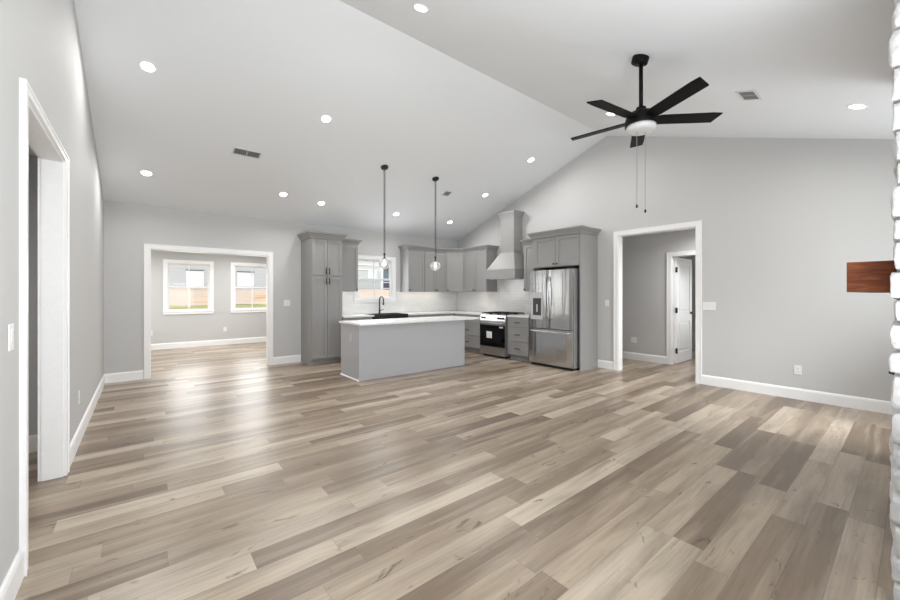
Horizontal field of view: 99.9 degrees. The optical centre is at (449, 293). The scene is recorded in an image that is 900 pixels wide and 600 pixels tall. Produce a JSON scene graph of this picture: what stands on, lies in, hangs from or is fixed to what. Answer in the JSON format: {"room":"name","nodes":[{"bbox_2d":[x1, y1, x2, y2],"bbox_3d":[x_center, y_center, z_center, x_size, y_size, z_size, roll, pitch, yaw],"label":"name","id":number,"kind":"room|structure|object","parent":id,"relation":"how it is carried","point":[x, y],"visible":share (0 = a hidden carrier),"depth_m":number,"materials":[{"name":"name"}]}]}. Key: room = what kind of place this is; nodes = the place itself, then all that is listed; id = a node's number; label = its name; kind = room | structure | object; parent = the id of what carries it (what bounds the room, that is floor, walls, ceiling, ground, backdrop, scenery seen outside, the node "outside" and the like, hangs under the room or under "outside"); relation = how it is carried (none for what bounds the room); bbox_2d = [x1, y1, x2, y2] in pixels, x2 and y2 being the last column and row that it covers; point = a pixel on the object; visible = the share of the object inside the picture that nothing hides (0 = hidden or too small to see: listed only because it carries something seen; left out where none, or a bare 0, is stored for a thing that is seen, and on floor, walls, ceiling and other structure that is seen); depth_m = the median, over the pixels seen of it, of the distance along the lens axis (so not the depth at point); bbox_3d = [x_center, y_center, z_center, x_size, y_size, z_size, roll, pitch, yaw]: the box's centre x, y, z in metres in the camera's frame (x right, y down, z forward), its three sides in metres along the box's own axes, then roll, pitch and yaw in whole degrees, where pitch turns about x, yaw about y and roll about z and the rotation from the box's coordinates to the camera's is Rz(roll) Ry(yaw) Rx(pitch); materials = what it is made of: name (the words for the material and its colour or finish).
{"room":"living room","nodes":[
{"label":"living room","id":0,"kind":"room"},
{"bbox_2d":[28,145,35,155],"bbox_3d":[-3.212,-1.229,1.334,2.135,0.120,3.520,0,0,-39],"label":"ceiling","id":1,"kind":"structure","parent":0,"point":[30,151],"depth_m":3.13,"materials":[{"name":"paint"}]},
{"bbox_2d":[28,155,37,435],"bbox_3d":[-4.284,0.116,2.653,2.135,2.630,0.120,0,0,-39],"label":"wall","id":2,"kind":"structure","parent":0,"point":[32,160],"depth_m":3.19,"materials":[{"name":"paint"}]},
{"bbox_2d":[28,434,37,452],"bbox_3d":[-4.200,1.261,2.634,2.000,0.140,0.016,0,0,-39],"label":"baseboard","id":3,"kind":"structure","parent":2,"relation":"attached to","point":[32,439],"depth_m":3.19,"materials":[{"name":"white wood"}]},
{"bbox_2d":[0,0,103,586],"bbox_3d":[-2.620,-0.709,2.426,0.110,4.280,8.410,0,0,-39],"label":"wall","id":4,"kind":"structure","parent":0,"point":[40,44],"depth_m":2.25,"materials":[{"name":"paint"}]},
{"bbox_2d":[8,323,13,350],"bbox_3d":[-1.912,0.188,1.651,0.010,0.116,0.072,0,0,-39],"label":"light switch","id":5,"kind":"object","parent":4,"relation":"attached to","point":[10,326],"visible":1,"depth_m":1.63,"materials":[{"name":"white plastic"}]},
{"bbox_2d":[0,549,23,599],"bbox_3d":[-1.007,1.261,0.541,0.016,0.140,3.170,0,0,-39],"label":"baseboard","id":6,"kind":"structure","parent":4,"relation":"attached to","point":[11,584],"depth_m":1.65,"materials":[{"name":"white wood"}]},
{"bbox_2d":[19,77,69,576],"bbox_3d":[-2.484,0.159,2.263,0.153,2.345,1.355,0,0,-39],"label":"trim","id":7,"kind":"structure","parent":4,"relation":"attached to","point":[36,131],"depth_m":2.69,"materials":[{"name":"white wood"}]},
{"bbox_2d":[70,370,142,465],"bbox_3d":[-3.835,1.261,4.373,0.457,0.140,3.616,0,0,-39],"label":"baseboard","id":8,"kind":"structure","parent":4,"relation":"attached to","point":[131,375],"depth_m":4.47,"materials":[{"name":"white wood"}]},
{"bbox_2d":[151,250,265,343],"bbox_3d":[-6.596,0.116,9.470,5.140,2.630,0.120,0,0,-39],"label":"wall","id":9,"kind":"structure","parent":0,"point":[173,328],"depth_m":9.70,"materials":[{"name":"paint"}]},
{"bbox_2d":[162,259,213,314],"bbox_3d":[-6.545,-0.172,9.490,1.071,1.341,0.155,0,0,-39],"label":"window","id":10,"kind":"structure","parent":9,"relation":"in","point":[166,262],"depth_m":9.46,"materials":[{"name":"white plastic"}]},
{"bbox_2d":[151,337,265,349],"bbox_3d":[-5.395,1.261,7.992,4.900,0.140,3.690,0,0,-39],"label":"baseboard","id":11,"kind":"structure","parent":9,"relation":"attached to","point":[254,339],"depth_m":9.67,"materials":[{"name":"white wood"}]},
{"bbox_2d":[230,262,265,312],"bbox_3d":[-5.433,-0.172,10.393,1.086,1.341,0.155,0,0,-39],"label":"window","id":12,"kind":"structure","parent":9,"relation":"in","point":[233,264],"depth_m":10.21,"materials":[{"name":"white plastic"}]},
{"bbox_2d":[104,200,456,378],"bbox_3d":[-2.520,0.004,7.847,6.879,2.855,0.120,0,0,-39],"label":"wall","id":13,"kind":"structure","parent":0,"point":[127,226],"depth_m":6.26,"materials":[{"name":"paint"}]},
{"bbox_2d":[144,243,272,378],"bbox_3d":[-4.097,0.271,6.563,1.885,2.120,0.163,0,0,-39],"label":"trim","id":14,"kind":"structure","parent":13,"relation":"attached to","point":[147,247],"depth_m":6.32,"materials":[{"name":"white wood"}]},
{"bbox_2d":[273,355,300,364],"bbox_3d":[-3.125,1.261,7.268,0.509,0.140,0.016,0,0,-39],"label":"baseboard","id":15,"kind":"structure","parent":13,"relation":"attached to","point":[294,358],"depth_m":7.25,"materials":[{"name":"white wood"}]},
{"bbox_2d":[284,300,289,305],"bbox_3d":[-3.129,0.171,7.268,0.118,0.116,0.010,0,0,-39],"label":"light switch","id":16,"kind":"object","parent":13,"relation":"attached to","point":[286,302],"visible":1,"depth_m":7.26,"materials":[{"name":"white plastic"}]},
{"bbox_2d":[342,238,361,290],"bbox_3d":[-2.136,-0.584,7.825,0.506,1.060,0.394,0,0,-39],"label":"upper cabinet","id":17,"kind":"object","parent":13,"relation":"attached to","point":[349,246],"visible":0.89,"depth_m":7.71,"materials":[{"name":"grey wood"}]},
{"bbox_2d":[353,255,396,302],"bbox_3d":[-1.696,-0.332,8.493,1.061,1.031,0.155,0,0,-39],"label":"window","id":18,"kind":"structure","parent":13,"relation":"in","point":[392,268],"depth_m":8.55,"materials":[{"name":"white plastic"}]},
{"bbox_2d":[342,292,456,313],"bbox_3d":[-1.132,0.189,8.890,3.404,0.482,0.008,0,0,-39],"label":"backsplash","id":19,"kind":"structure","parent":13,"relation":"attached to","point":[406,301],"depth_m":8.98,"materials":[{"name":"tile"}]},
{"bbox_2d":[398,245,425,291],"bbox_3d":[-0.889,-0.584,8.845,0.524,1.060,0.384,0,0,-39],"label":"upper cabinet","id":20,"kind":"object","parent":13,"relation":"attached to","point":[411,256],"visible":1,"depth_m":8.74,"materials":[{"name":"grey wood"}]},
{"bbox_2d":[424,246,446,291],"bbox_3d":[-0.430,-0.584,9.217,0.653,1.060,0.384,0,0,-39],"label":"upper cabinet","id":21,"kind":"object","parent":13,"relation":"attached to","point":[434,281],"visible":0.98,"depth_m":9.08,"materials":[{"name":"grey wood"}]},
{"bbox_2d":[446,248,462,291],"bbox_3d":[0.139,-0.584,9.494,0.667,1.060,0.671,0,0,-39],"label":"upper cabinet","id":22,"kind":"object","parent":13,"relation":"attached to","point":[454,256],"visible":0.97,"depth_m":9.29,"materials":[{"name":"grey wood"}]},
{"bbox_2d":[15,342,893,599],"bbox_3d":[-0.447,1.391,6.658,13.140,0.120,12.240,0,0,-39],"label":"floor","id":23,"kind":"structure","parent":0,"point":[223,473],"depth_m":2.58,"materials":[{"name":"brown wood"}]},
{"bbox_2d":[297,230,346,364],"bbox_3d":[-2.489,0.087,7.375,0.757,2.487,0.649,0,0,-39],"label":"pantry cabinet","id":24,"kind":"object","parent":23,"relation":"on","point":[321,252],"visible":0.99,"depth_m":7.17,"materials":[{"name":"grey wood"}]},
{"bbox_2d":[342,317,371,320],"bbox_3d":[-2.005,0.898,7.750,0.615,0.865,0.676,0,0,-39],"label":"base cabinet","id":25,"kind":"object","parent":23,"relation":"on","point":[357,318],"visible":0.06,"depth_m":7.52,"materials":[{"name":"grey wood"}]},
{"bbox_2d":[342,310,485,317],"bbox_3d":[-0.638,0.449,8.280,3.403,0.033,1.572,0,0,-39],"label":"countertop","id":26,"kind":"structure","parent":25,"relation":"on","point":[455,311],"depth_m":8.58,"materials":[{"name":"white stone"}]},
{"bbox_2d":[379,296,383,312],"bbox_3d":[-1.481,0.237,8.355,0.129,0.389,0.215,0,0,-39],"label":"faucet","id":27,"kind":"object","parent":26,"relation":"on","point":[380,296],"visible":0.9,"depth_m":8.38,"materials":[{"name":"black metal"}]},
{"bbox_2d":[367,313,407,318],"bbox_3d":[-1.366,0.558,8.153,0.800,0.265,0.470,0,0,-39],"label":"farmhouse sink","id":28,"kind":"object","parent":26,"relation":"in","point":[378,315],"visible":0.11,"depth_m":8.01,"materials":[{"name":"metal"}]},
{"bbox_2d":[340,320,464,381],"bbox_3d":[-0.779,0.907,6.696,2.147,0.848,0.702,0,0,-39],"label":"kitchen island","id":29,"kind":"object","parent":23,"relation":"on","point":[370,352],"visible":0.82,"depth_m":6.23,"materials":[{"name":"grey wood"}]},
{"bbox_2d":[339,316,478,325],"bbox_3d":[-0.645,0.465,6.771,2.465,0.032,0.795,0,0,-39],"label":"island countertop","id":30,"kind":"structure","parent":29,"relation":"on","point":[436,318],"depth_m":6.41,"materials":[{"name":"white stone"}]},
{"bbox_2d":[408,313,452,317],"bbox_3d":[-0.591,0.898,8.898,1.285,0.865,0.676,0,0,-39],"label":"base cabinet","id":31,"kind":"object","parent":23,"relation":"on","point":[429,315],"visible":0.07,"depth_m":8.63,"materials":[{"name":"grey wood"}]},
{"bbox_2d":[453,313,483,353],"bbox_3d":[0.418,0.898,9.137,0.686,0.865,1.578,0,0,-39],"label":"base cabinet","id":32,"kind":"object","parent":23,"relation":"on","point":[472,327],"visible":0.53,"depth_m":8.57,"materials":[{"name":"grey wood"}]},
{"bbox_2d":[480,311,523,358],"bbox_3d":[1.123,0.864,8.193,0.707,0.934,0.752,0,0,-39],"label":"gas range","id":33,"kind":"object","parent":23,"relation":"on","point":[493,325],"visible":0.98,"depth_m":7.97,"materials":[{"name":"metal"}]},
{"bbox_2d":[485,313,519,315],"bbox_3d":[1.153,0.439,8.218,0.628,0.012,0.748,0,0,-39],"label":"cooktop","id":34,"kind":"object","parent":33,"relation":"in","point":[487,314],"depth_m":7.99,"materials":[{"name":"metal"}]},
{"bbox_2d":[508,317,530,361],"bbox_3d":[1.582,0.898,7.704,0.686,0.865,0.558,0,0,-39],"label":"base cabinet","id":35,"kind":"object","parent":23,"relation":"on","point":[518,328],"visible":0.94,"depth_m":7.51,"materials":[{"name":"grey wood"}]},
{"bbox_2d":[507,314,528,317],"bbox_3d":[1.590,0.449,7.711,0.661,0.033,0.554,0,0,-39],"label":"countertop","id":36,"kind":"structure","parent":35,"relation":"on","point":[520,315],"depth_m":7.60,"materials":[{"name":"white stone"}]},
{"bbox_2d":[529,268,578,370],"bbox_3d":[2.037,0.439,7.039,0.783,1.785,0.924,0,0,-39],"label":"refrigerator","id":37,"kind":"object","parent":23,"relation":"on","point":[553,294],"visible":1,"depth_m":6.76,"materials":[{"name":"silver metal"}]},
{"bbox_2d":[527,225,600,370],"bbox_3d":[2.111,0.081,7.093,0.636,2.500,1.195,0,0,-39],"label":"tall cabinet","id":38,"kind":"object","parent":23,"relation":"on","point":[576,246],"visible":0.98,"depth_m":6.75,"materials":[{"name":"grey wood"}]},
{"bbox_2d":[847,0,899,599],"bbox_3d":[2.894,-0.163,2.144,2.321,2.999,0.769,0,0,-39],"label":"fireplace","id":39,"kind":"object","parent":23,"relation":"on","point":[870,276],"visible":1,"depth_m":1.60,"materials":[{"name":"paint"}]},
{"bbox_2d":[74,0,894,240],"bbox_3d":[0.106,-2.175,4.628,7.200,1.687,8.550,0,0,-39],"label":"ceiling","id":40,"kind":"structure","parent":0,"point":[462,93],"depth_m":4.29,"materials":[{"name":"paint"}]},
{"bbox_2d":[139,170,152,175],"bbox_3d":[-4.237,-1.686,5.280,0.151,0.052,0.144,0,0,-44],"label":"recessed light","id":41,"kind":"object","parent":40,"relation":"in","point":[142,172],"visible":1,"depth_m":5.27,"materials":[{"name":"white plastic"}]},
{"bbox_2d":[138,60,156,72],"bbox_3d":[-3.083,-2.317,3.860,0.151,0.052,0.144,0,0,-44],"label":"recessed light","id":42,"kind":"object","parent":40,"relation":"in","point":[146,66],"visible":1,"depth_m":3.85,"materials":[{"name":"white plastic"}]},
{"bbox_2d":[231,146,261,159],"bbox_3d":[-2.849,-1.976,5.311,0.360,0.059,0.154,0,0,-39],"label":"ceiling vent","id":43,"kind":"object","parent":40,"relation":"in","point":[236,150],"visible":1,"depth_m":5.30,"materials":[{"name":"white metal"}]},
{"bbox_2d":[278,192,287,196],"bbox_3d":[-2.825,-1.689,6.413,0.151,0.052,0.144,0,0,-44],"label":"recessed light","id":44,"kind":"object","parent":40,"relation":"in","point":[282,194],"visible":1,"depth_m":6.41,"materials":[{"name":"white plastic"}]},
{"bbox_2d":[317,201,325,204],"bbox_3d":[-2.350,-1.658,6.915,0.151,0.052,0.144,0,0,-44],"label":"recessed light","id":45,"kind":"object","parent":40,"relation":"in","point":[319,202],"visible":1,"depth_m":6.91,"materials":[{"name":"white"}]},
{"bbox_2d":[320,115,331,122],"bbox_3d":[-1.643,-2.321,5.016,0.151,0.052,0.144,0,0,-44],"label":"recessed light","id":46,"kind":"object","parent":40,"relation":"in","point":[324,118],"visible":1,"depth_m":5.01,"materials":[{"name":"white"}]},
{"bbox_2d":[379,165,389,268],"bbox_3d":[-1.086,-1.269,6.274,0.184,1.714,0.184,0,0,-39],"label":"pendant light","id":47,"kind":"object","parent":40,"relation":"hanging from","point":[383,167],"visible":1,"depth_m":6.27,"materials":[{"name":"black metal"}]},
{"bbox_2d":[413,3,428,12],"bbox_3d":[-0.265,-2.601,3.444,0.151,0.051,0.144,0,0,-34],"label":"recessed light","id":48,"kind":"object","parent":40,"relation":"in","point":[419,7],"visible":1,"depth_m":3.44,"materials":[{"name":"white plastic"}]},
{"bbox_2d":[430,176,439,270],"bbox_3d":[-0.265,-1.277,6.919,0.184,1.710,0.184,0,0,-39],"label":"pendant light","id":49,"kind":"object","parent":40,"relation":"hanging from","point":[436,178],"visible":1,"depth_m":6.91,"materials":[{"name":"black metal"}]},
{"bbox_2d":[442,190,452,196],"bbox_3d":[-0.059,-1.994,7.512,0.170,0.062,0.163,0,0,-39],"label":"ceiling vent","id":50,"kind":"object","parent":40,"relation":"in","point":[446,193],"visible":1,"depth_m":7.51,"materials":[{"name":"white metal"}]},
{"bbox_2d":[571,54,722,212],"bbox_3d":[1.728,-1.480,3.513,1.293,1.463,1.288,0,0,-39],"label":"ceiling fan","id":51,"kind":"object","parent":40,"relation":"hanging from","point":[642,121],"visible":1,"depth_m":3.41,"materials":[{"name":"metal"}]},
{"bbox_2d":[735,90,761,100],"bbox_3d":[3.018,-2.006,3.823,0.270,0.061,0.164,0,0,-39],"label":"ceiling vent","id":52,"kind":"object","parent":40,"relation":"in","point":[747,94],"visible":1,"depth_m":3.81,"materials":[{"name":"white metal"}]},
{"bbox_2d":[846,104,867,108],"bbox_3d":[3.847,-1.771,3.575,0.151,0.051,0.144,0,0,-34],"label":"recessed light","id":53,"kind":"object","parent":40,"relation":"in","point":[851,106],"visible":1,"depth_m":3.57,"materials":[{"name":"white plastic"}]},
{"bbox_2d":[622,229,694,356],"bbox_3d":[4.199,0.116,7.210,0.120,2.630,4.700,0,0,-39],"label":"wall","id":54,"kind":"structure","parent":0,"point":[644,257],"depth_m":7.46,"materials":[{"name":"paint"}]},
{"bbox_2d":[631,337,636,342],"bbox_3d":[3.730,0.935,7.686,0.008,0.116,0.118,0,0,-39],"label":"wall outlet","id":55,"kind":"object","parent":54,"relation":"attached to","point":[633,339],"visible":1,"depth_m":7.68,"materials":[{"name":"white plastic"}]},
{"bbox_2d":[622,351,666,363],"bbox_3d":[3.434,1.261,8.044,0.016,0.140,2.182,0,0,-39],"label":"baseboard","id":56,"kind":"structure","parent":54,"relation":"attached to","point":[627,355],"depth_m":7.50,"materials":[{"name":"white wood"}]},
{"bbox_2d":[667,250,694,364],"bbox_3d":[4.478,0.271,6.863,0.163,2.120,0.960,0,0,-39],"label":"trim","id":57,"kind":"structure","parent":54,"relation":"attached to","point":[671,256],"depth_m":7.15,"materials":[{"name":"white wood"}]},
{"bbox_2d":[675,257,693,362],"bbox_3d":[4.611,0.311,7.421,0.802,2.016,0.095,0,0,-40],"label":"door","id":58,"kind":"structure","parent":54,"relation":"in","point":[683,267],"depth_m":7.41,"materials":[{"name":"white wood"}]},
{"bbox_2d":[622,228,694,237],"bbox_3d":[4.727,-1.229,7.639,3.870,0.120,4.700,0,0,-39],"label":"ceiling","id":59,"kind":"structure","parent":0,"point":[693,228],"depth_m":7.19,"materials":[{"name":"paint"}]},
{"bbox_2d":[457,136,899,401],"bbox_3d":[2.809,-0.709,6.835,0.120,4.280,8.410,0,0,-39],"label":"wall","id":60,"kind":"structure","parent":0,"point":[783,219],"depth_m":5.03,"materials":[{"name":"paint"}]},
{"bbox_2d":[462,245,498,291],"bbox_3d":[0.711,-0.584,9.012,0.389,1.060,0.881,0,0,-39],"label":"upper cabinet","id":61,"kind":"object","parent":60,"relation":"attached to","point":[476,259],"visible":0.99,"depth_m":8.85,"materials":[{"name":"grey wood"}]},
{"bbox_2d":[457,279,528,313],"bbox_3d":[1.104,0.021,8.832,0.008,0.819,2.880,0,0,-39],"label":"backsplash","id":62,"kind":"structure","parent":60,"relation":"attached to","point":[511,295],"depth_m":8.75,"materials":[{"name":"tile"}]},
{"bbox_2d":[486,210,523,279],"bbox_3d":[1.253,-1.056,8.270,0.482,1.456,0.850,0,0,-39],"label":"range hood","id":63,"kind":"object","parent":60,"relation":"attached to","point":[509,264],"visible":0.97,"depth_m":8.16,"materials":[{"name":"metal"}]},
{"bbox_2d":[520,238,532,290],"bbox_3d":[1.730,-0.584,7.757,0.389,1.060,0.454,0,0,-39],"label":"upper cabinet","id":64,"kind":"object","parent":60,"relation":"attached to","point":[528,243],"visible":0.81,"depth_m":7.72,"materials":[{"name":"grey wood"}]},
{"bbox_2d":[598,360,612,369],"bbox_3d":[2.781,1.261,6.763,0.016,0.140,0.297,0,0,-39],"label":"baseboard","id":65,"kind":"structure","parent":60,"relation":"attached to","point":[601,363],"depth_m":6.76,"materials":[{"name":"white wood"}]},
{"bbox_2d":[613,220,701,383],"bbox_3d":[3.353,0.120,6.162,0.163,2.422,1.344,0,0,-39],"label":"trim","id":66,"kind":"structure","parent":60,"relation":"attached to","point":[617,235],"depth_m":6.16,"materials":[{"name":"white wood"}]},
{"bbox_2d":[703,302,715,309],"bbox_3d":[3.786,0.176,5.529,0.010,0.116,0.164,0,0,-39],"label":"light switch","id":67,"kind":"object","parent":60,"relation":"attached to","point":[706,305],"visible":1,"depth_m":5.52,"materials":[{"name":"white plastic"}]},
{"bbox_2d":[702,374,893,414],"bbox_3d":[3.887,1.261,4.089,1.670,0.140,2.544,0,0,-39],"label":"baseboard","id":68,"kind":"structure","parent":60,"relation":"attached to","point":[880,406],"depth_m":4.72,"materials":[{"name":"white wood"}]},
{"bbox_2d":[794,365,801,374],"bbox_3d":[4.395,0.960,4.780,0.008,0.116,0.072,0,0,-39],"label":"wall outlet","id":69,"kind":"object","parent":60,"relation":"attached to","point":[797,369],"visible":1,"depth_m":4.78,"materials":[{"name":"white plastic"}]},
{"bbox_2d":[678,256,694,348],"bbox_3d":[6.182,0.116,8.821,0.120,2.630,4.460,0,0,-39],"label":"wall","id":70,"kind":"structure","parent":0,"point":[692,258],"depth_m":9.12,"materials":[{"name":"paint"}]},
{"label":"outside","id":71,"kind":"structure","parent":0,"visible":0},
{"bbox_3d":[-5.575,1.806,14.796,90.000,0.250,90.000,0,0,-39],"label":"ground","id":72,"kind":"structure","parent":71,"visible":0},
{"bbox_2d":[169,304,265,308],"bbox_3d":[-2.406,1.043,15.653,44.000,1.405,3.332,0,0,-39],"label":"slope","id":73,"kind":"structure","parent":72,"relation":"on","point":[236,305],"depth_m":12.55,"materials":[{"name":"green plant"}]},
{"bbox_2d":[169,288,388,305],"bbox_3d":[-4.413,0.060,18.124,44.000,0.725,3.761,0,0,-39],"label":"bank","id":74,"kind":"object","parent":73,"relation":"on","point":[177,296],"visible":0.08,"depth_m":14.09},
{"bbox_2d":[169,265,265,288],"bbox_3d":[-14.840,-2.659,15.259,15.000,8.720,7.000,0,0,-39],"label":"house","id":75,"kind":"structure","parent":72,"relation":"on","point":[178,274],"depth_m":15.31,"materials":[{"name":"grey"}]},
{"bbox_2d":[358,261,382,289],"bbox_3d":[-7.397,-2.634,22.591,5.000,8.670,7.000,0,0,-39],"label":"house","id":76,"kind":"structure","parent":72,"relation":"on","point":[365,269],"depth_m":21.09,"materials":[{"name":"white"}]},
{"bbox_2d":[383,263,388,289],"bbox_3d":[-4.486,-0.484,25.986,3.400,4.370,3.600,0,0,-39],"label":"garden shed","id":77,"kind":"object","parent":72,"relation":"on","point":[385,271],"visible":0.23,"depth_m":24.33,"materials":[{"name":"white"}]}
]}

